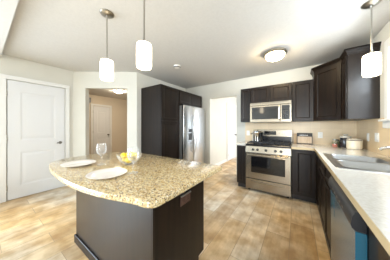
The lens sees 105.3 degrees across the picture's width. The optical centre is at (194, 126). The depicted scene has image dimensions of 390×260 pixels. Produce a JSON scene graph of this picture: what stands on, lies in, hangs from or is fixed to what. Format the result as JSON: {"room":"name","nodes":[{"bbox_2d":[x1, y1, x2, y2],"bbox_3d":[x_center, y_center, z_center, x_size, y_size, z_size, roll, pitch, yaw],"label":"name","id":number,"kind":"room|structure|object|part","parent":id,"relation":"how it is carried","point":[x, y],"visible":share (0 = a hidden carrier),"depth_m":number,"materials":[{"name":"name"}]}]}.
{"room":"kitchen","nodes":[
{"label":"kitchen","id":0,"kind":"room"},
{"bbox_2d":[0,54,72,200],"bbox_3d":[-4.519,0.023,0.663,0.120,2.460,6.375,0,0,34],"label":"wall","id":1,"kind":"structure","parent":0,"point":[9,65],"depth_m":2.81,"materials":[{"name":"paint"}]},
{"bbox_2d":[0,73,69,202],"bbox_3d":[-2.927,0.191,2.800,0.088,2.125,0.909,0,0,34],"label":"door","id":2,"kind":"structure","parent":1,"relation":"in","point":[38,116],"depth_m":2.72,"materials":[{"name":"white paint"}]},
{"bbox_2d":[73,72,136,156],"bbox_3d":[-1.979,0.023,3.336,1.374,2.460,0.120,0,0,-2],"label":"wall","id":3,"kind":"structure","parent":0,"point":[82,81],"depth_m":3.27,"materials":[{"name":"paint"}]},
{"bbox_2d":[89,94,126,154],"bbox_3d":[-4.192,0.023,5.307,0.120,2.460,5.200,0,0,34],"label":"wall","id":4,"kind":"structure","parent":0,"point":[119,106],"depth_m":6.39,"materials":[{"name":"beige paint"}]},
{"bbox_2d":[91,103,111,153],"bbox_3d":[-3.667,0.191,5.880,0.099,2.125,0.764,0,0,34],"label":"door","id":5,"kind":"structure","parent":4,"relation":"in","point":[101,117],"depth_m":5.88,"materials":[{"name":"white paint"}]},
{"bbox_2d":[137,72,185,152],"bbox_3d":[-0.842,0.023,4.054,0.120,2.460,1.759,0,0,34],"label":"wall","id":6,"kind":"structure","parent":0,"point":[143,81],"depth_m":3.38,"materials":[{"name":"paint"}]},
{"bbox_2d":[179,90,201,107],"bbox_3d":[-0.358,-0.705,4.063,0.664,0.335,0.998,0,0,34],"label":"upper cabinet","id":7,"kind":"object","parent":6,"relation":"attached to","point":[185,98],"visible":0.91,"depth_m":3.81,"materials":[{"name":"brown wood"}]},
{"bbox_3d":[-0.233,-0.706,3.676,0.020,0.313,0.485,0,0,34],"label":"door","id":8,"kind":"part","parent":7,"relation":"part of","materials":[{"name":"brown wood"}]},
{"bbox_3d":[0.049,-0.706,4.087,0.020,0.313,0.485,0,0,34],"label":"door","id":9,"kind":"part","parent":7,"relation":"part of","materials":[{"name":"brown wood"}]},
{"bbox_2d":[0,157,330,259],"bbox_3d":[-1.417,1.303,2.794,7.700,0.100,13.400,0,0,34],"label":"floor","id":10,"kind":"structure","parent":0,"point":[241,223],"depth_m":1.89,"materials":[{"name":"tile"}]},
{"bbox_2d":[74,180,203,259],"bbox_3d":[-0.615,0.821,1.508,1.275,0.865,0.611,0,0,34],"label":"kitchen island","id":11,"kind":"object","parent":10,"relation":"on","point":[106,229],"visible":0.62,"depth_m":1.16,"materials":[{"name":"brown wood"}]},
{"bbox_3d":[-0.622,1.210,1.500,1.272,0.085,0.591,0,0,34],"label":"moulding","id":12,"kind":"part","parent":11,"relation":"part of","materials":[{"name":"brown wood"}]},
{"bbox_3d":[-0.777,0.821,1.279,1.237,0.865,0.020,0,0,34],"label":"panel","id":13,"kind":"part","parent":11,"relation":"part of","materials":[{"name":"brown wood"}]},
{"bbox_2d":[49,152,221,208],"bbox_3d":[-0.671,0.370,1.418,1.620,0.035,0.927,0,0,34],"label":"countertop","id":14,"kind":"structure","parent":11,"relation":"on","point":[150,181],"depth_m":1.05,"materials":[{"name":"beige stone"}]},
{"bbox_2d":[60,160,95,166],"bbox_3d":[-1.067,0.342,1.370,0.260,0.022,0.260,0,0,34],"label":"dinner plate","id":15,"kind":"object","parent":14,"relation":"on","point":[78,163],"visible":1,"depth_m":1.39,"materials":[{"name":"white ceramic"}]},
{"bbox_2d":[85,168,126,178],"bbox_3d":[-0.631,0.342,1.077,0.260,0.022,0.260,0,0,34],"label":"dinner plate","id":16,"kind":"object","parent":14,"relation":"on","point":[107,173],"visible":1,"depth_m":1.09,"materials":[{"name":"white ceramic"}]},
{"bbox_3d":[-0.622,0.306,1.416,0.222,0.094,0.222,0,0,34],"label":"glass bowl","id":17,"kind":"object","parent":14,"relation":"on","visible":0},
{"bbox_2d":[124,157,132,162],"bbox_3d":[-0.611,0.310,1.374,0.058,0.054,0.061,0,0,32],"label":"lemon","id":18,"kind":"object","parent":17,"relation":"in","point":[127,160],"visible":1,"depth_m":1.36,"materials":[{"name":"yellow food"}]},
{"bbox_2d":[131,152,137,157],"bbox_3d":[-0.572,0.269,1.403,0.058,0.054,0.061,0,0,-28],"label":"lemon","id":19,"kind":"object","parent":17,"relation":"in","point":[133,155],"visible":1,"depth_m":1.38,"materials":[{"name":"yellow food"}]},
{"bbox_3d":[-0.254,0.821,0.912,0.006,0.865,0.016,0,0,34],"label":"corner post","id":20,"kind":"part","parent":11,"relation":"part of","materials":[{"name":"brown wood"}]},
{"bbox_3d":[-0.096,0.821,1.160,0.020,0.865,0.596,0,0,34],"label":"panel","id":21,"kind":"part","parent":11,"relation":"part of","materials":[{"name":"brown wood"}]},
{"bbox_2d":[180,191,190,206],"bbox_3d":[-0.071,0.561,1.165,0.016,0.080,0.124,0,0,34],"label":"island outlet","id":22,"kind":"object","parent":11,"relation":"attached to","point":[184,198],"visible":1,"depth_m":1.15,"materials":[{"name":"brown plastic"}]},
{"bbox_2d":[141,84,178,158],"bbox_3d":[-0.796,0.191,3.425,0.664,2.125,0.545,0,0,34],"label":"pantry cabinet","id":23,"kind":"object","parent":10,"relation":"on","point":[160,102],"visible":0.68,"depth_m":3.21,"materials":[{"name":"brown wood"}]},
{"bbox_3d":[-0.530,0.515,3.244,0.020,1.245,0.531,0,0,34],"label":"door","id":24,"kind":"part","parent":23,"relation":"part of","materials":[{"name":"brown wood"}]},
{"bbox_3d":[-0.530,-0.492,3.244,0.020,0.740,0.531,0,0,34],"label":"door","id":25,"kind":"part","parent":23,"relation":"part of","materials":[{"name":"brown wood"}]},
{"bbox_2d":[178,105,204,162],"bbox_3d":[-0.263,0.370,3.999,0.776,1.765,0.950,0,0,34],"label":"refrigerator","id":26,"kind":"object","parent":10,"relation":"on","point":[191,121],"visible":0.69,"depth_m":3.67,"materials":[{"name":"grey metal"}]},
{"bbox_3d":[-0.174,0.316,3.601,0.065,1.655,0.396,0,0,34],"label":"freezer door","id":27,"kind":"part","parent":26,"relation":"part of","materials":[{"name":"silver metal"}]},
{"bbox_3d":[0.016,0.163,3.777,0.063,0.953,0.022,0,0,34],"label":"handle","id":28,"kind":"part","parent":26,"relation":"part of","materials":[{"name":"silver metal"}]},
{"bbox_3d":[0.098,0.316,3.996,0.065,1.655,0.546,0,0,34],"label":"fridge door","id":29,"kind":"part","parent":26,"relation":"part of","materials":[{"name":"silver metal"}]},
{"bbox_2d":[237,145,245,186],"bbox_3d":[1.136,0.816,3.323,0.178,0.874,0.704,0,0,34],"label":"base cabinet","id":30,"kind":"object","parent":10,"relation":"on","point":[241,150],"visible":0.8,"depth_m":3.04,"materials":[{"name":"brown wood"}]},
{"bbox_2d":[236,141,248,145],"bbox_3d":[1.123,0.358,3.314,0.198,0.039,0.735,0,0,34],"label":"countertop","id":31,"kind":"structure","parent":30,"relation":"on","point":[243,143],"depth_m":3.03,"materials":[{"name":"laminate"}]},
{"bbox_2d":[246,130,291,197],"bbox_3d":[1.502,0.660,3.013,0.760,1.185,0.763,0,0,34],"label":"gas range","id":32,"kind":"object","parent":10,"relation":"on","point":[269,161],"visible":0.97,"depth_m":2.76,"materials":[{"name":"silver metal"}]},
{"bbox_2d":[250,130,263,141],"bbox_3d":[1.295,0.182,3.077,0.212,0.242,0.264,0,0,-22],"label":"stock pot","id":33,"kind":"object","parent":32,"relation":"on","point":[257,136],"visible":1,"depth_m":2.99,"materials":[{"name":"silver metal"}]},
{"bbox_3d":[1.303,0.535,2.722,0.660,0.026,0.059,0,0,34],"label":"oven handle","id":34,"kind":"part","parent":32,"relation":"part of","materials":[{"name":"silver metal"}]},
{"bbox_3d":[1.319,1.058,2.746,0.560,0.020,0.014,0,0,34],"label":"drawer pull","id":35,"kind":"part","parent":32,"relation":"part of","materials":[{"name":"silver metal"}]},
{"bbox_3d":[1.329,0.753,2.760,0.760,0.490,0.035,0,0,34],"label":"oven door","id":36,"kind":"part","parent":32,"relation":"part of","materials":[{"name":"silver metal"}]},
{"bbox_3d":[1.330,1.108,2.762,0.760,0.200,0.030,0,0,34],"label":"drawer","id":37,"kind":"part","parent":32,"relation":"part of","materials":[{"name":"silver metal"}]},
{"bbox_3d":[1.328,0.438,2.760,0.760,0.120,0.036,0,0,34],"label":"control panel","id":38,"kind":"part","parent":32,"relation":"part of","materials":[{"name":"silver metal"}]},
{"bbox_2d":[246,140,291,148],"bbox_3d":[1.503,0.339,3.014,0.760,0.072,0.640,0,0,34],"label":"cooktop","id":39,"kind":"object","parent":32,"relation":"in","point":[266,144],"depth_m":2.84,"materials":[{"name":"black metal"}]},
{"bbox_2d":[292,149,315,202],"bbox_3d":[1.987,0.816,2.738,0.338,0.874,0.704,0,0,34],"label":"base cabinet","id":40,"kind":"object","parent":10,"relation":"on","point":[303,161],"visible":0.83,"depth_m":2.46,"materials":[{"name":"brown wood"}]},
{"bbox_2d":[316,154,318,210],"bbox_3d":[2.034,0.816,1.999,0.615,0.874,0.488,0,0,34],"label":"base cabinet","id":41,"kind":"object","parent":10,"relation":"on","point":[317,156],"visible":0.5,"depth_m":2.20,"materials":[{"name":"brown wood"}]},
{"bbox_2d":[319,158,331,257],"bbox_3d":[1.624,0.816,1.402,0.615,0.874,0.953,0,0,34],"label":"base cabinet","id":42,"kind":"object","parent":10,"relation":"on","point":[324,174],"visible":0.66,"depth_m":1.53,"materials":[{"name":"brown wood"}]},
{"bbox_3d":[1.516,0.469,1.771,0.020,0.157,0.460,0,0,34],"label":"drawer","id":43,"kind":"part","parent":42,"relation":"part of","materials":[{"name":"brown wood"}]},
{"bbox_3d":[1.516,0.852,1.771,0.020,0.578,0.460,0,0,34],"label":"door","id":44,"kind":"part","parent":42,"relation":"part of","materials":[{"name":"brown wood"}]},
{"bbox_3d":[1.247,0.852,1.379,0.020,0.578,0.460,0,0,34],"label":"door","id":45,"kind":"part","parent":42,"relation":"part of","materials":[{"name":"brown wood"}]},
{"bbox_3d":[1.247,0.469,1.379,0.020,0.157,0.460,0,0,34],"label":"drawer","id":46,"kind":"part","parent":42,"relation":"part of","materials":[{"name":"brown wood"}]},
{"bbox_2d":[291,143,389,255],"bbox_3d":[1.460,0.358,1.445,0.936,0.039,3.435,0,0,34],"label":"countertop","id":47,"kind":"structure","parent":42,"relation":"on","point":[369,192],"depth_m":0.83,"materials":[{"name":"laminate"}]},
{"bbox_2d":[297,133,312,143],"bbox_3d":[2.177,0.233,2.959,0.250,0.216,0.057,0,0,34],"label":"framed sign","id":48,"kind":"object","parent":47,"relation":"on","point":[302,138],"visible":0.97,"depth_m":2.95,"materials":[{"name":"grey"}]},
{"bbox_2d":[339,134,351,147],"bbox_3d":[2.477,0.230,2.448,0.148,0.219,0.148,0,0,34],"label":"canister","id":49,"kind":"object","parent":47,"relation":"on","point":[342,138],"visible":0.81,"depth_m":2.42,"materials":[{"name":"black"}]},
{"bbox_2d":[346,138,362,149],"bbox_3d":[2.427,0.259,2.270,0.174,0.160,0.174,0,0,34],"label":"canister","id":50,"kind":"object","parent":47,"relation":"on","point":[351,143],"visible":0.99,"depth_m":2.21,"materials":[{"name":"beige ceramic"}]},
{"bbox_2d":[323,153,389,173],"bbox_3d":[1.623,0.427,1.409,0.552,0.185,0.818,0,0,34],"label":"sink","id":51,"kind":"object","parent":47,"relation":"in","point":[353,162],"visible":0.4,"depth_m":1.45,"materials":[{"name":"silver metal"}]},
{"bbox_3d":[1.714,0.427,1.577,0.404,0.185,0.340,0,0,34],"label":"bowl","id":52,"kind":"part","parent":51,"relation":"part of","materials":[{"name":"silver metal"}]},
{"bbox_3d":[1.499,0.427,1.263,0.404,0.185,0.340,0,0,34],"label":"bowl","id":53,"kind":"part","parent":51,"relation":"part of","materials":[{"name":"silver metal"}]},
{"bbox_2d":[379,146,389,150],"bbox_3d":[1.747,0.242,1.298,0.185,0.186,0.106,0,0,34],"label":"faucet","id":54,"kind":"object","parent":47,"relation":"on","point":[386,147],"visible":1,"depth_m":1.34,"materials":[{"name":"silver metal"}]},
{"bbox_2d":[328,176,368,259],"bbox_3d":[1.141,0.819,0.775,0.596,0.868,0.611,0,0,34],"label":"dishwasher","id":55,"kind":"object","parent":10,"relation":"on","point":[349,230],"visible":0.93,"depth_m":0.81,"materials":[{"name":"silver metal"}]},
{"bbox_3d":[0.917,0.431,0.929,0.052,0.093,0.610,0,0,34],"label":"control panel","id":56,"kind":"part","parent":55,"relation":"part of","materials":[{"name":"black plastic"}]},
{"bbox_3d":[0.924,0.812,0.924,0.036,0.662,0.610,0,0,34],"label":"door","id":57,"kind":"part","parent":55,"relation":"part of","materials":[{"name":"metal"}]},
{"bbox_2d":[369,228,389,259],"bbox_3d":[0.825,0.816,0.240,0.615,0.874,0.598,0,0,34],"label":"base cabinet","id":58,"kind":"object","parent":10,"relation":"on","point":[377,251],"visible":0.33,"depth_m":0.59,"materials":[{"name":"brown wood"}]},
{"bbox_3d":[0.538,0.766,0.346,0.020,0.750,0.430,0,0,34],"label":"door","id":59,"kind":"part","parent":58,"relation":"part of","materials":[{"name":"brown wood"}]},
{"bbox_2d":[2,0,389,99],"bbox_3d":[-1.417,-1.257,2.794,7.700,0.100,13.400,0,0,34],"label":"ceiling","id":60,"kind":"structure","parent":0,"point":[212,41],"depth_m":1.93,"materials":[{"name":"paint"}]},
{"bbox_2d":[0,0,18,56],"bbox_3d":[-1.243,-1.169,0.997,4.902,0.075,0.175,0,0,34],"label":"beam","id":61,"kind":"structure","parent":60,"relation":"attached to","point":[7,7],"depth_m":1.54,"materials":[{"name":"paint"}]},
{"bbox_2d":[99,8,113,81],"bbox_3d":[-0.938,-0.850,1.587,0.136,0.714,0.136,0,0,34],"label":"pendant lamp","id":62,"kind":"object","parent":60,"relation":"hanging from","point":[106,65],"visible":1,"depth_m":1.56,"materials":[{"name":"white glass"}]},
{"bbox_3d":[-0.938,-0.601,1.587,0.124,0.216,0.124,0,0,34],"label":"lamp shade","id":63,"kind":"part","parent":62,"relation":"part of","materials":[{"name":"white glass"}]},
{"bbox_3d":[-0.938,-0.942,1.587,0.012,0.450,0.012,0,0,34],"label":"rod","id":64,"kind":"part","parent":62,"relation":"part of","materials":[{"name":"silver metal"}]},
{"bbox_2d":[136,0,151,70],"bbox_3d":[-0.433,-0.850,1.268,0.136,0.714,0.136,0,0,34],"label":"pendant lamp","id":65,"kind":"object","parent":60,"relation":"hanging from","point":[143,48],"visible":1,"depth_m":1.22,"materials":[{"name":"white glass"}]},
{"bbox_3d":[-0.433,-0.601,1.268,0.124,0.216,0.124,0,0,34],"label":"lamp shade","id":66,"kind":"part","parent":65,"relation":"part of","materials":[{"name":"white glass"}]},
{"bbox_3d":[-0.433,-0.942,1.268,0.012,0.450,0.012,0,0,34],"label":"rod","id":67,"kind":"part","parent":65,"relation":"part of","materials":[{"name":"silver metal"}]},
{"bbox_2d":[263,47,286,60],"bbox_3d":[1.293,-1.133,2.412,0.348,0.148,0.348,0,0,34],"label":"ceiling lamp","id":68,"kind":"object","parent":60,"relation":"attached to","point":[273,54],"visible":1,"depth_m":2.32,"materials":[{"name":"white glass"}]},
{"bbox_2d":[361,0,381,77],"bbox_3d":[1.724,-0.850,1.455,0.136,0.714,0.136,0,0,34],"label":"pendant lamp","id":69,"kind":"object","parent":60,"relation":"hanging from","point":[372,61],"visible":1,"depth_m":1.43,"materials":[{"name":"white glass"}]},
{"bbox_3d":[1.724,-0.942,1.455,0.012,0.450,0.012,0,0,34],"label":"rod","id":70,"kind":"part","parent":69,"relation":"part of","materials":[{"name":"silver metal"}]},
{"bbox_3d":[1.724,-0.601,1.455,0.124,0.216,0.124,0,0,34],"label":"lamp shade","id":71,"kind":"part","parent":69,"relation":"part of","materials":[{"name":"white glass"}]},
{"bbox_2d":[212,97,236,164],"bbox_3d":[1.615,0.023,6.148,0.100,2.460,4.236,0,0,34],"label":"wall","id":72,"kind":"structure","parent":0,"point":[219,106],"depth_m":4.94,"materials":[{"name":"paint"}]},
{"bbox_2d":[214,159,226,164],"bbox_3d":[0.805,1.203,4.867,0.014,0.100,1.186,0,0,34],"label":"baseboard","id":73,"kind":"structure","parent":72,"relation":"attached to","point":[225,160],"depth_m":4.97,"materials":[{"name":"white"}]},
{"bbox_2d":[227,102,236,160],"bbox_3d":[1.446,0.191,5.728,0.099,2.125,0.924,0,0,34],"label":"door","id":74,"kind":"structure","parent":72,"relation":"in","point":[231,109],"depth_m":5.69,"materials":[{"name":"white paint"}]},
{"bbox_2d":[186,64,320,163],"bbox_3d":[1.252,0.023,3.755,3.912,2.460,0.120,0,0,34],"label":"wall","id":75,"kind":"structure","parent":0,"point":[232,88],"depth_m":3.80,"materials":[{"name":"paint"}]},
{"bbox_2d":[241,88,250,122],"bbox_3d":[1.230,-0.484,3.504,0.228,0.761,0.299,0,0,34],"label":"upper cabinet","id":76,"kind":"object","parent":75,"relation":"attached to","point":[245,93],"visible":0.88,"depth_m":3.39,"materials":[{"name":"brown wood"}]},
{"bbox_2d":[251,82,291,102],"bbox_3d":[1.643,-0.687,3.220,0.764,0.356,0.299,0,0,34],"label":"upper cabinet","id":77,"kind":"object","parent":75,"relation":"attached to","point":[278,92],"visible":0.85,"depth_m":3.07,"materials":[{"name":"brown wood"}]},
{"bbox_3d":[1.407,-0.685,3.213,0.371,0.336,0.020,0,0,34],"label":"door","id":78,"kind":"part","parent":77,"relation":"part of","materials":[{"name":"brown wood"}]},
{"bbox_2d":[250,100,291,122],"bbox_3d":[1.603,-0.299,3.159,0.760,0.410,0.438,0,0,34],"label":"microwave","id":79,"kind":"object","parent":77,"relation":"attached to","point":[276,111],"visible":1,"depth_m":2.99,"materials":[{"name":"silver plastic"}]},
{"bbox_3d":[1.438,-0.267,3.083,0.575,0.345,0.030,0,0,34],"label":"door","id":80,"kind":"part","parent":79,"relation":"part of","materials":[{"name":"silver metal"}]},
{"bbox_3d":[1.752,-0.267,2.867,0.182,0.345,0.030,0,0,34],"label":"control panel","id":81,"kind":"part","parent":79,"relation":"part of","materials":[{"name":"silver metal"}]},
{"bbox_3d":[1.722,-0.685,2.997,0.371,0.336,0.020,0,0,34],"label":"door","id":82,"kind":"part","parent":77,"relation":"part of","materials":[{"name":"brown wood"}]},
{"bbox_2d":[245,121,356,144],"bbox_3d":[2.033,0.096,3.141,1.914,0.486,0.008,0,0,34],"label":"backsplash","id":83,"kind":"structure","parent":75,"relation":"attached to","point":[331,130],"depth_m":2.90,"materials":[{"name":"tile"}]},
{"bbox_2d":[318,132,322,137],"bbox_3d":[2.414,0.161,2.869,0.072,0.116,0.010,0,0,34],"label":"wall outlet","id":84,"kind":"object","parent":83,"relation":"attached to","point":[320,134],"visible":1,"depth_m":2.86,"materials":[{"name":"white plastic"}]},
{"bbox_2d":[292,79,313,121],"bbox_3d":[2.097,-0.484,2.909,0.326,0.761,0.299,0,0,34],"label":"upper cabinet","id":85,"kind":"object","parent":75,"relation":"attached to","point":[302,91],"visible":1,"depth_m":2.79,"materials":[{"name":"brown wood"}]},
{"bbox_2d":[310,58,368,120],"bbox_3d":[2.373,-0.581,2.518,0.644,0.954,0.630,0,0,34],"label":"upper cabinet","id":86,"kind":"object","parent":75,"relation":"attached to","point":[327,77],"visible":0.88,"depth_m":2.45,"materials":[{"name":"brown wood"}]},
{"bbox_3d":[2.196,-1.019,2.611,0.181,0.078,0.710,0,0,6],"label":"crown moulding","id":87,"kind":"part","parent":86,"relation":"part of","materials":[{"name":"brown wood"}]},
{"bbox_3d":[2.196,-0.548,2.480,0.020,0.868,0.426,0,0,-11],"label":"door","id":88,"kind":"part","parent":86,"relation":"part of","materials":[{"name":"brown wood"}]},
{"bbox_2d":[369,20,389,117],"bbox_3d":[0.386,0.023,-1.075,0.130,2.460,9.064,0,0,34],"label":"wall","id":89,"kind":"structure","parent":0,"point":[383,35],"depth_m":1.83,"materials":[{"name":"paint"}]},
{"bbox_2d":[339,41,380,119],"bbox_3d":[2.259,-0.581,2.062,0.331,0.954,0.305,0,0,34],"label":"upper cabinet","id":90,"kind":"object","parent":89,"relation":"attached to","point":[360,95],"visible":0.98,"depth_m":1.98,"materials":[{"name":"brown wood"}]},
{"bbox_3d":[2.166,-0.548,2.158,0.020,0.868,0.233,0,0,34],"label":"door","id":91,"kind":"part","parent":90,"relation":"part of","materials":[{"name":"brown wood"}]},
{"bbox_3d":[2.258,-1.019,2.062,0.329,0.078,0.305,0,0,34],"label":"crown moulding","id":92,"kind":"part","parent":90,"relation":"part of","materials":[{"name":"brown wood"}]},
{"bbox_3d":[2.214,-0.548,1.961,0.291,0.888,0.004,0,0,34],"label":"panel","id":93,"kind":"part","parent":90,"relation":"part of","materials":[{"name":"brown wood"}]},
{"bbox_2d":[357,118,389,156],"bbox_3d":[1.822,0.116,1.136,0.008,0.446,3.536,0,0,34],"label":"backsplash","id":94,"kind":"structure","parent":89,"relation":"attached to","point":[371,126],"depth_m":2.02,"materials":[{"name":"tile"}]},
{"bbox_2d":[375,133,378,141],"bbox_3d":[2.359,0.138,1.934,0.010,0.116,0.120,0,0,34],"label":"light switch","id":95,"kind":"object","parent":94,"relation":"attached to","point":[376,134],"visible":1,"depth_m":1.92,"materials":[{"name":"white plastic"}]},
{"bbox_2d":[378,37,389,127],"bbox_3d":[1.881,-0.489,1.171,0.150,1.015,1.480,0,0,34],"label":"window","id":96,"kind":"structure","parent":89,"relation":"in","point":[386,121],"depth_m":1.71,"materials":[{"name":"white"}]},
{"bbox_3d":[1.850,-0.542,1.186,0.018,0.910,1.370,0,0,34],"label":"casing","id":97,"kind":"part","parent":96,"relation":"part of","materials":[{"name":"white wood"}]}
]}

